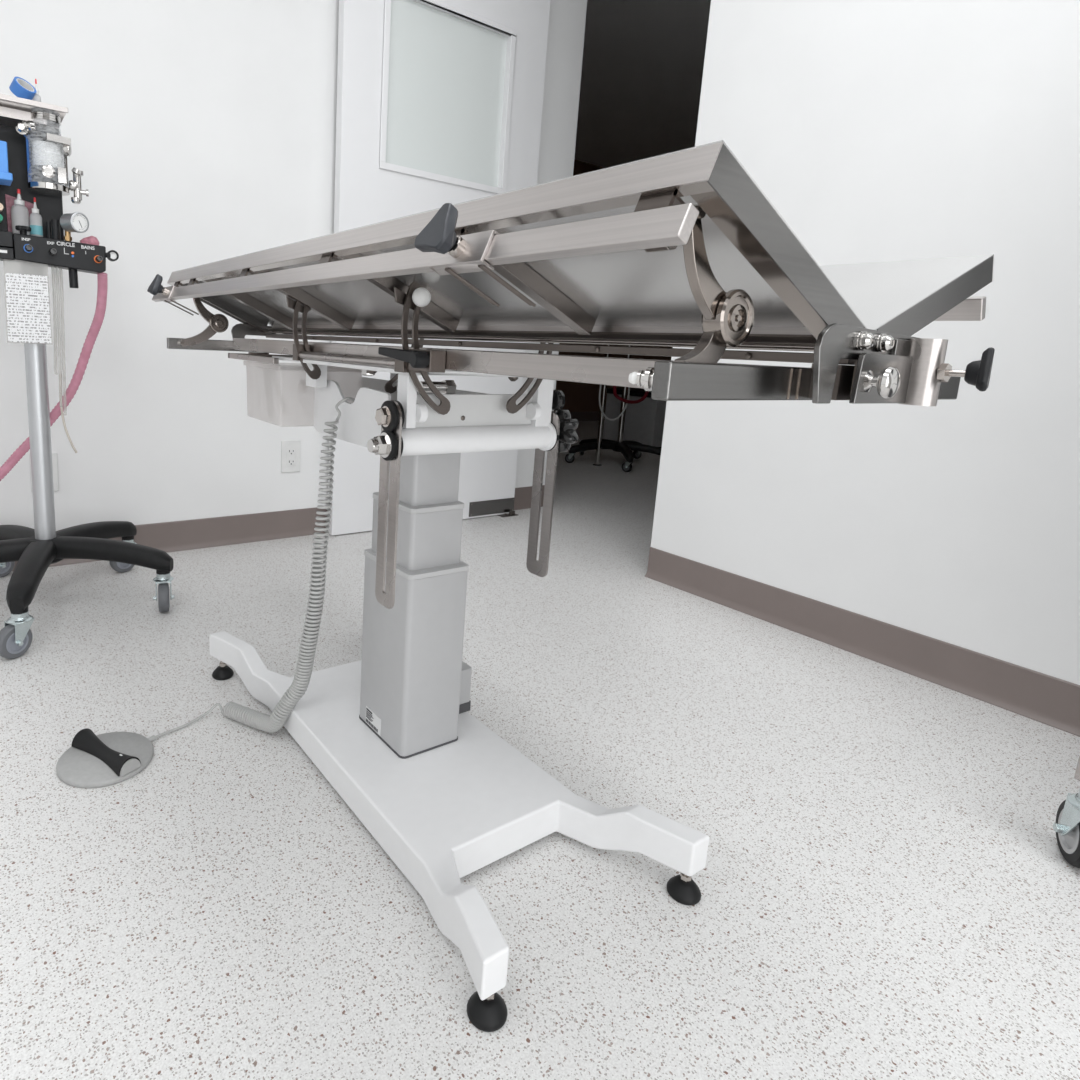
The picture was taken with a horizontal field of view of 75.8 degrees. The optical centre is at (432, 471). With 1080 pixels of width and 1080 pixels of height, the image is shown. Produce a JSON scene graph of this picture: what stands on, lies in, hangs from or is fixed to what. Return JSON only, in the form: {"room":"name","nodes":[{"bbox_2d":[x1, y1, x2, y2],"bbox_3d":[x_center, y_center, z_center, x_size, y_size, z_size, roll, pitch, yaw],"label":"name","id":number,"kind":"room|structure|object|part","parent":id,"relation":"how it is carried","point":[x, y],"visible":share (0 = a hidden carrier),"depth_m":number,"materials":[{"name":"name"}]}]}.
{"room":"operating room","nodes":[
{"label":"operating room","id":0,"kind":"room"},
{"bbox_2d":[0,0,586,530],"bbox_3d":[-1.145,-1.002,1.891,4.150,2.600,0.130,-4,12,-34],"label":"wall","id":1,"kind":"structure","parent":0,"point":[201,132],"depth_m":2.12,"materials":[{"name":"paint"}]},
{"bbox_2d":[29,453,58,491],"bbox_3d":[-1.148,0.004,2.022,0.072,0.115,0.008,-4,12,-34],"label":"wall outlet","id":2,"kind":"object","parent":1,"relation":"attached to","point":[54,455],"visible":0.25,"depth_m":2.03,"materials":[{"name":"white plastic"}]},
{"bbox_2d":[11,485,544,571],"bbox_3d":[-1.117,0.235,2.090,4.030,0.100,0.014,-4,12,-34],"label":"baseboard","id":3,"kind":"structure","parent":1,"relation":"attached to","point":[173,536],"depth_m":2.38,"materials":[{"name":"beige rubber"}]},
{"bbox_2d":[281,440,299,472],"bbox_3d":[-0.508,-0.054,2.454,0.072,0.115,0.008,-4,12,-34],"label":"wall outlet","id":4,"kind":"object","parent":1,"relation":"attached to","point":[290,450],"visible":1,"depth_m":2.45,"materials":[{"name":"white plastic"}]},
{"bbox_2d":[287,447,295,465],"bbox_3d":[-0.506,-0.054,2.452,0.033,0.068,0.002,-4,12,-34],"label":"receptacle","id":5,"kind":"object","parent":4,"relation":"attached to","point":[291,451],"depth_m":2.45,"materials":[{"name":"white plastic"}]},
{"bbox_2d":[328,0,549,535],"bbox_3d":[0.038,-0.851,2.601,0.887,2.156,0.049,-4,12,-34],"label":"door","id":6,"kind":"structure","parent":1,"relation":"in","point":[440,102],"depth_m":2.51,"materials":[{"name":"paint"}]},
{"bbox_3d":[0.259,0.153,2.951,0.249,0.063,0.002,-4,12,-34],"label":"kick plate","id":7,"kind":"part","parent":6,"relation":"part of","materials":[{"name":"metal"}]},
{"bbox_2d":[0,420,1079,1079],"bbox_3d":[1.030,0.257,3.060,8.900,0.080,8.700,-4,12,-34],"label":"floor","id":8,"kind":"structure","parent":0,"point":[888,890],"depth_m":0.98,"materials":[{"name":"plastic"}]},
{"bbox_2d":[0,93,173,658],"bbox_3d":[-1.033,-0.230,1.629,0.708,1.187,0.638,-4,12,-34],"label":"machine","id":9,"kind":"object","parent":8,"relation":"on","point":[31,154],"visible":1,"depth_m":1.60,"materials":[{"name":"black metal"}]},
{"bbox_3d":[-1.129,0.221,1.658,0.310,0.084,0.068,-5,13,-37],"label":"arm","id":10,"kind":"part","parent":9,"relation":"part of","materials":[{"name":"black plastic"}]},
{"bbox_3d":[-1.134,0.185,1.851,0.310,0.084,0.068,10,12,33],"label":"arm","id":11,"kind":"part","parent":9,"relation":"part of","materials":[{"name":"black plastic"}]},
{"bbox_2d":[5,194,33,231],"bbox_3d":[-0.941,-0.586,1.570,0.066,0.089,0.007,-4,12,-34],"label":"pouch","id":12,"kind":"object","parent":9,"relation":"on","point":[9,202],"visible":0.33,"depth_m":1.55,"materials":[{"name":"pink"}]},
{"bbox_2d":[11,189,29,234],"bbox_3d":[-0.933,-0.587,1.545,0.035,0.100,0.035,-4,12,-34],"label":"squeeze bottle","id":13,"kind":"object","parent":9,"relation":"on","point":[19,212],"visible":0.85,"depth_m":1.53,"materials":[{"name":"white plastic"}]},
{"bbox_2d":[9,77,36,99],"bbox_3d":[-0.886,-0.827,1.478,0.049,0.049,0.045,7,11,23],"label":"tape roll","id":14,"kind":"object","parent":9,"relation":"on","point":[21,88],"visible":0.89,"depth_m":1.47,"materials":[{"name":"blue plastic"}]},
{"bbox_3d":[-0.914,-0.538,1.527,0.029,0.020,0.029,9,12,32],"label":"knob","id":15,"kind":"part","parent":9,"relation":"part of","materials":[{"name":"black plastic"}]},
{"bbox_2d":[5,273,51,343],"bbox_3d":[-0.922,-0.385,1.557,0.091,0.184,0.004,-4,12,-34],"label":"paper card","id":16,"kind":"object","parent":9,"relation":"hanging from","point":[27,296],"visible":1,"depth_m":1.56,"materials":[{"name":"white paper"}]},
{"bbox_3d":[-0.942,0.240,1.604,0.068,0.084,0.310,-1,11,-20],"label":"arm","id":17,"kind":"part","parent":9,"relation":"part of","materials":[{"name":"black plastic"}]},
{"bbox_2d":[0,93,67,132],"bbox_3d":[-1.063,-0.781,1.435,0.509,0.037,0.191,-4,12,-34],"label":"shelf","id":18,"kind":"object","parent":9,"relation":"attached to","point":[45,117],"depth_m":1.49,"materials":[{"name":"metal"}]},
{"bbox_2d":[29,197,42,236],"bbox_3d":[-0.906,-0.581,1.560,0.025,0.086,0.025,-4,12,-34],"label":"squeeze bottle","id":19,"kind":"object","parent":9,"relation":"on","point":[35,217],"visible":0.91,"depth_m":1.55,"materials":[{"name":"white plastic"}]},
{"bbox_2d":[32,79,40,101],"bbox_3d":[-0.871,-0.833,1.503,0.017,0.058,0.017,-4,12,-34],"label":"squeeze bottle","id":20,"kind":"object","parent":9,"relation":"on","point":[37,97],"visible":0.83,"depth_m":1.50,"materials":[{"name":"white plastic"}]},
{"bbox_2d":[16,109,88,203],"bbox_3d":[-0.848,-0.703,1.525,0.139,0.188,0.088,-4,12,-34],"label":"canister","id":21,"kind":"object","parent":9,"relation":"on","point":[47,155],"depth_m":1.50,"materials":[{"name":"clear plastic"}]},
{"bbox_3d":[-0.874,-0.555,1.577,0.030,0.050,0.018,6,11,17],"label":"valve post","id":22,"kind":"part","parent":9,"relation":"part of","materials":[{"name":"black plastic"}]},
{"bbox_3d":[-0.949,0.182,1.916,0.068,0.084,0.310,6,11,16],"label":"arm","id":23,"kind":"part","parent":9,"relation":"part of","materials":[{"name":"black plastic"}]},
{"bbox_3d":[-0.830,0.216,1.764,0.310,0.084,0.068,3,10,-2],"label":"arm","id":24,"kind":"part","parent":9,"relation":"part of","materials":[{"name":"black plastic"}]},
{"bbox_2d":[56,397,354,787],"bbox_3d":[-0.379,0.174,1.170,0.490,0.622,0.170,-2,11,-24],"label":"foot pedal","id":25,"kind":"object","parent":8,"relation":"on","point":[92,760],"visible":1,"depth_m":1.17,"materials":[{"name":"grey plastic"}]},
{"bbox_3d":[-0.279,0.192,1.200,0.222,0.584,0.057,6,11,19],"label":"coiled cord","id":26,"kind":"part","parent":25,"relation":"part of","materials":[{"name":"grey plastic"}]},
{"bbox_2d":[498,511,517,516],"bbox_3d":[0.333,0.183,2.998,0.090,0.020,0.040,-4,12,-34],"label":"floor guide","id":27,"kind":"object","parent":8,"relation":"on","point":[511,513],"visible":1,"depth_m":2.99,"materials":[{"name":"metal"}]},
{"bbox_2d":[147,140,994,1031],"bbox_3d":[-0.040,0.097,1.090,0.517,0.836,1.397,-4,12,-34],"label":"table","id":28,"kind":"object","parent":8,"relation":"on","point":[681,248],"visible":0.98,"depth_m":0.86,"materials":[{"name":"silver metal"}]},
{"bbox_3d":[-0.547,-0.369,1.350,0.028,0.042,0.045,-4,12,-34],"label":"knob","id":29,"kind":"part","parent":28,"relation":"part of","materials":[{"name":"grey plastic"}]},
{"bbox_3d":[-0.484,-0.291,1.434,0.085,0.058,0.009,-4,12,-34],"label":"arm","id":30,"kind":"part","parent":28,"relation":"part of","materials":[{"name":"metal"}]},
{"bbox_3d":[-0.472,-0.340,1.429,0.059,0.074,0.008,-4,12,-34],"label":"arm","id":31,"kind":"part","parent":28,"relation":"part of","materials":[{"name":"metal"}]},
{"bbox_3d":[-0.341,-0.215,1.294,0.010,0.010,0.240,-4,12,-34],"label":"bin rail","id":32,"kind":"part","parent":28,"relation":"part of","materials":[{"name":"metal"}]},
{"bbox_3d":[-0.290,-0.238,1.420,0.238,0.016,0.105,-4,12,-34],"label":"bin rail","id":33,"kind":"part","parent":28,"relation":"part of","materials":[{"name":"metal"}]},
{"bbox_2d":[243,360,361,426],"bbox_3d":[-0.251,-0.153,1.325,0.174,0.110,0.187,-4,12,-34],"label":"control box","id":34,"kind":"object","parent":28,"relation":"hanging from","point":[277,394],"visible":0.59,"depth_m":1.25,"materials":[{"name":"white plastic"}]},
{"bbox_3d":[-0.202,-0.169,1.190,0.022,0.042,0.040,-4,12,-34],"label":"post","id":35,"kind":"part","parent":28,"relation":"part of","materials":[{"name":"white metal"}]},
{"bbox_3d":[-0.122,-0.165,1.006,0.012,0.012,0.351,-4,12,-34],"label":"lock rod","id":36,"kind":"part","parent":28,"relation":"part of","materials":[{"name":"metal"}]},
{"bbox_3d":[-0.160,-0.105,1.174,0.006,0.098,0.337,-4,12,-34],"label":"head plate","id":37,"kind":"part","parent":28,"relation":"part of","materials":[{"name":"white metal"}]},
{"bbox_2d":[366,708,377,731],"bbox_3d":[-0.102,0.422,1.160,0.001,0.026,0.040,-4,12,-34],"label":"print","id":38,"kind":"object","parent":28,"relation":"on","point":[371,713],"depth_m":1.16,"materials":[{"name":"black"}]},
{"bbox_3d":[-0.058,0.045,0.902,0.004,0.279,0.046,-4,12,-34],"label":"slotted arm","id":39,"kind":"part","parent":28,"relation":"part of","materials":[{"name":"metal"}]},
{"bbox_2d":[381,430,397,460],"bbox_3d":[-0.058,-0.034,0.885,0.006,0.041,0.041,-4,12,-34],"label":"washer","id":40,"kind":"object","parent":28,"relation":"in","point":[389,438],"depth_m":0.87,"materials":[{"name":"black rubber"}]},
{"bbox_2d":[381,401,398,431],"bbox_3d":[-0.056,-0.071,0.878,0.006,0.041,0.041,-4,12,-34],"label":"washer","id":41,"kind":"object","parent":28,"relation":"in","point":[389,409],"depth_m":0.87,"materials":[{"name":"black rubber"}]},
{"bbox_3d":[-0.059,-0.179,1.286,0.022,0.042,0.040,-4,12,-34],"label":"post","id":42,"kind":"part","parent":28,"relation":"part of","materials":[{"name":"white metal"}]},
{"bbox_3d":[-0.056,-0.176,1.140,0.259,0.006,0.473,-4,12,-34],"label":"mounting frame","id":43,"kind":"part","parent":28,"relation":"part of","materials":[{"name":"white metal"}]},
{"bbox_2d":[394,400,404,426],"bbox_3d":[-0.049,-0.071,0.883,0.005,0.041,0.041,-4,12,-34],"label":"washer","id":44,"kind":"object","parent":28,"relation":"in","point":[399,405],"depth_m":0.87,"materials":[{"name":"silver rubber"}]},
{"bbox_2d":[401,437,402,454],"bbox_3d":[-0.050,-0.035,0.890,0.005,0.041,0.041,-4,12,-34],"label":"washer","id":45,"kind":"object","parent":28,"relation":"in","point":[401,437],"depth_m":0.87,"materials":[{"name":"black rubber"}]},
{"bbox_3d":[-0.036,-0.142,0.852,0.020,0.023,0.092,-4,12,-34],"label":"lock lever","id":46,"kind":"part","parent":28,"relation":"part of","materials":[{"name":"black plastic"}]},
{"bbox_3d":[-0.033,-0.093,0.898,0.015,0.070,0.026,-4,12,-34],"label":"post","id":47,"kind":"part","parent":28,"relation":"part of","materials":[{"name":"white metal"}]},
{"bbox_3d":[-0.024,-0.105,1.207,0.006,0.098,0.436,-4,12,-34],"label":"head plate","id":48,"kind":"part","parent":28,"relation":"part of","materials":[{"name":"white metal"}]},
{"bbox_3d":[-0.222,-0.260,0.932,0.017,0.023,1.323,-4,12,-34],"label":"accessory rail","id":49,"kind":"part","parent":28,"relation":"part of","materials":[{"name":"metal"}]},
{"bbox_3d":[0.006,-0.196,0.554,0.028,0.042,0.045,-4,12,-34],"label":"knob","id":50,"kind":"part","parent":28,"relation":"part of","materials":[{"name":"grey plastic"}]},
{"bbox_3d":[-0.046,0.452,1.190,0.402,0.080,0.935,-4,12,-34],"label":"frame","id":51,"kind":"part","parent":28,"relation":"part of","materials":[{"name":"white metal"}]},
{"bbox_3d":[0.060,-0.087,0.964,0.213,0.045,0.006,-4,12,-34],"label":"plate","id":52,"kind":"part","parent":28,"relation":"part of","materials":[{"name":"white metal"}]},
{"bbox_3d":[0.162,-0.105,1.030,0.031,0.074,0.024,-4,12,-34],"label":"post","id":53,"kind":"part","parent":28,"relation":"part of","materials":[{"name":"white metal"}]},
{"bbox_3d":[0.172,0.035,1.064,0.004,0.263,0.046,-4,12,-34],"label":"slotted arm","id":54,"kind":"part","parent":28,"relation":"part of","materials":[{"name":"metal"}]},
{"bbox_3d":[-0.010,-0.206,1.041,0.007,0.007,1.243,-4,12,-34],"label":"hinge rod","id":55,"kind":"part","parent":28,"relation":"part of","materials":[{"name":"metal"}]},
{"bbox_2d":[547,422,558,450],"bbox_3d":[0.177,-0.055,1.048,0.004,0.047,0.047,-4,12,-34],"label":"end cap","id":56,"kind":"object","parent":28,"relation":"in","point":[552,427],"depth_m":1.03,"materials":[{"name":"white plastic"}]},
{"bbox_3d":[0.189,-0.108,1.038,0.012,0.032,0.032,-4,12,-34],"label":"clamp knob","id":57,"kind":"part","parent":28,"relation":"part of","materials":[{"name":"black plastic"}]},
{"bbox_3d":[-0.010,-0.197,1.043,0.037,0.008,1.243,-4,12,-34],"label":"hinge rail","id":58,"kind":"part","parent":28,"relation":"part of","materials":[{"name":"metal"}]},
{"bbox_3d":[0.168,-0.178,0.518,0.032,0.019,0.022,-4,12,-34],"label":"catch plate","id":59,"kind":"part","parent":28,"relation":"part of","materials":[{"name":"metal"}]},
{"bbox_3d":[0.190,-0.087,0.475,0.053,0.047,0.009,-4,12,-34],"label":"arm","id":60,"kind":"part","parent":28,"relation":"part of","materials":[{"name":"metal"}]},
{"bbox_3d":[0.186,-0.133,0.459,0.061,0.074,0.008,-4,12,-34],"label":"arm","id":61,"kind":"part","parent":28,"relation":"part of","materials":[{"name":"metal"}]},
{"bbox_3d":[0.354,-0.071,0.528,0.111,0.037,0.004,-4,12,-34],"label":"pin plate","id":62,"kind":"part","parent":28,"relation":"part of","materials":[{"name":"metal"}]},
{"bbox_2d":[891,338,994,405],"bbox_3d":[0.396,-0.076,0.528,0.055,0.052,0.060,-4,12,-34],"label":"socket","id":63,"kind":"object","parent":28,"relation":"attached to","point":[919,362],"depth_m":0.53,"materials":[{"name":"metal"}]},
{"bbox_3d":[0.181,-0.268,1.170,0.016,0.023,1.258,-4,12,-34],"label":"accessory rail","id":64,"kind":"part","parent":28,"relation":"part of","materials":[{"name":"metal"}]},
{"bbox_2d":[593,345,610,465],"bbox_3d":[1.119,-0.681,4.378,0.060,1.300,0.060,-4,12,-34],"label":"pole","id":65,"kind":"object","parent":8,"relation":"on","point":[604,387],"visible":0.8,"depth_m":4.43,"materials":[{"name":"silver metal"}]},
{"bbox_2d":[565,345,660,471],"bbox_3d":[1.263,-0.699,4.519,0.705,1.300,0.688,-4,12,-34],"label":"stand","id":66,"kind":"object","parent":8,"relation":"on","point":[626,447],"visible":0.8,"depth_m":4.51,"materials":[{"name":"black metal"}]},
{"bbox_3d":[1.076,-0.156,4.541,0.350,0.089,0.068,0,11,-14],"label":"arm","id":67,"kind":"part","parent":66,"relation":"part of","materials":[{"name":"black rubber"}]},
{"bbox_3d":[1.154,-0.189,4.740,0.071,0.089,0.351,-4,12,-34],"label":"arm","id":68,"kind":"part","parent":66,"relation":"part of","materials":[{"name":"black rubber"}]},
{"bbox_2d":[599,384,629,420],"bbox_3d":[1.173,-0.488,4.395,0.286,0.321,0.011,-4,12,-34],"label":"hanging cable","id":69,"kind":"object","parent":66,"relation":"hanging from","point":[605,416],"visible":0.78,"depth_m":4.39,"materials":[{"name":"white plastic"}]},
{"bbox_3d":[1.245,-0.123,4.404,0.068,0.089,0.350,3,10,3],"label":"arm","id":70,"kind":"part","parent":66,"relation":"part of","materials":[{"name":"black rubber"}]},
{"bbox_2d":[613,386,648,403],"bbox_3d":[1.294,-0.546,4.429,0.352,0.214,0.022,-4,12,-34],"label":"hose","id":71,"kind":"object","parent":66,"relation":"hanging from","point":[616,395],"visible":0.66,"depth_m":4.43,"materials":[{"name":"rubber"}]},
{"bbox_3d":[1.377,-0.176,4.730,0.068,0.089,0.350,11,13,39],"label":"arm","id":72,"kind":"part","parent":66,"relation":"part of","materials":[{"name":"black rubber"}]},
{"bbox_3d":[1.431,-0.135,4.521,0.350,0.089,0.068,7,11,21],"label":"arm","id":73,"kind":"part","parent":66,"relation":"part of","materials":[{"name":"black rubber"}]},
{"bbox_2d":[603,388,666,447],"bbox_3d":[1.868,-0.443,5.655,0.760,0.450,0.540,-4,12,-34],"label":"base cabinet","id":74,"kind":"object","parent":8,"relation":"on","point":[644,420],"visible":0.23,"depth_m":5.38,"materials":[{"name":"grey paint"}]},
{"bbox_2d":[1053,756,1079,867],"bbox_3d":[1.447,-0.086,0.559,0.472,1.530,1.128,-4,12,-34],"label":"caster wheel","id":75,"kind":"object","parent":8,"relation":"on","point":[1066,827],"visible":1,"depth_m":1.01,"materials":[{"name":"rubber"}]},
{"bbox_3d":[1.101,0.476,0.775,0.034,0.036,0.550,-4,12,-34],"label":"rail","id":76,"kind":"part","parent":75,"relation":"part of","materials":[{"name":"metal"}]},
{"bbox_2d":[554,159,645,411],"bbox_3d":[0.734,-1.770,6.620,4.350,2.600,0.100,-4,12,-34],"label":"wall","id":77,"kind":"structure","parent":0,"point":[579,397],"depth_m":7.34,"materials":[{"name":"paint"}]},
{"bbox_2d":[570,411,604,420],"bbox_3d":[0.663,-0.528,6.769,4.250,0.100,0.014,-4,12,-34],"label":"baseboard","id":78,"kind":"structure","parent":77,"relation":"attached to","point":[580,416],"depth_m":7.47,"materials":[{"name":"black rubber"}]},
{"bbox_2d":[574,0,710,167],"bbox_3d":[1.162,-2.386,2.578,8.900,0.100,8.700,-4,12,-34],"label":"ceiling","id":79,"kind":"structure","parent":0,"point":[643,60],"depth_m":4.70,"materials":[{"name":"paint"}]},
{"bbox_2d":[645,346,672,359],"bbox_3d":[4.624,-1.232,4.739,0.100,2.600,7.500,-4,12,-34],"label":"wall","id":80,"kind":"structure","parent":0,"point":[646,356],"depth_m":7.69,"materials":[{"name":"paint"}]},
{"bbox_2d":[651,0,1079,684],"bbox_3d":[1.861,-0.614,0.584,0.130,2.600,3.668,-4,12,-34],"label":"wall","id":81,"kind":"structure","parent":0,"point":[876,130],"depth_m":1.58,"materials":[{"name":"paint"}]},
{"bbox_2d":[645,547,1079,736],"bbox_3d":[1.740,0.619,0.767,0.014,0.100,3.668,-4,12,-34],"label":"baseboard","id":82,"kind":"structure","parent":81,"relation":"attached to","point":[1046,699],"depth_m":1.67,"materials":[{"name":"brown rubber"}]}
]}

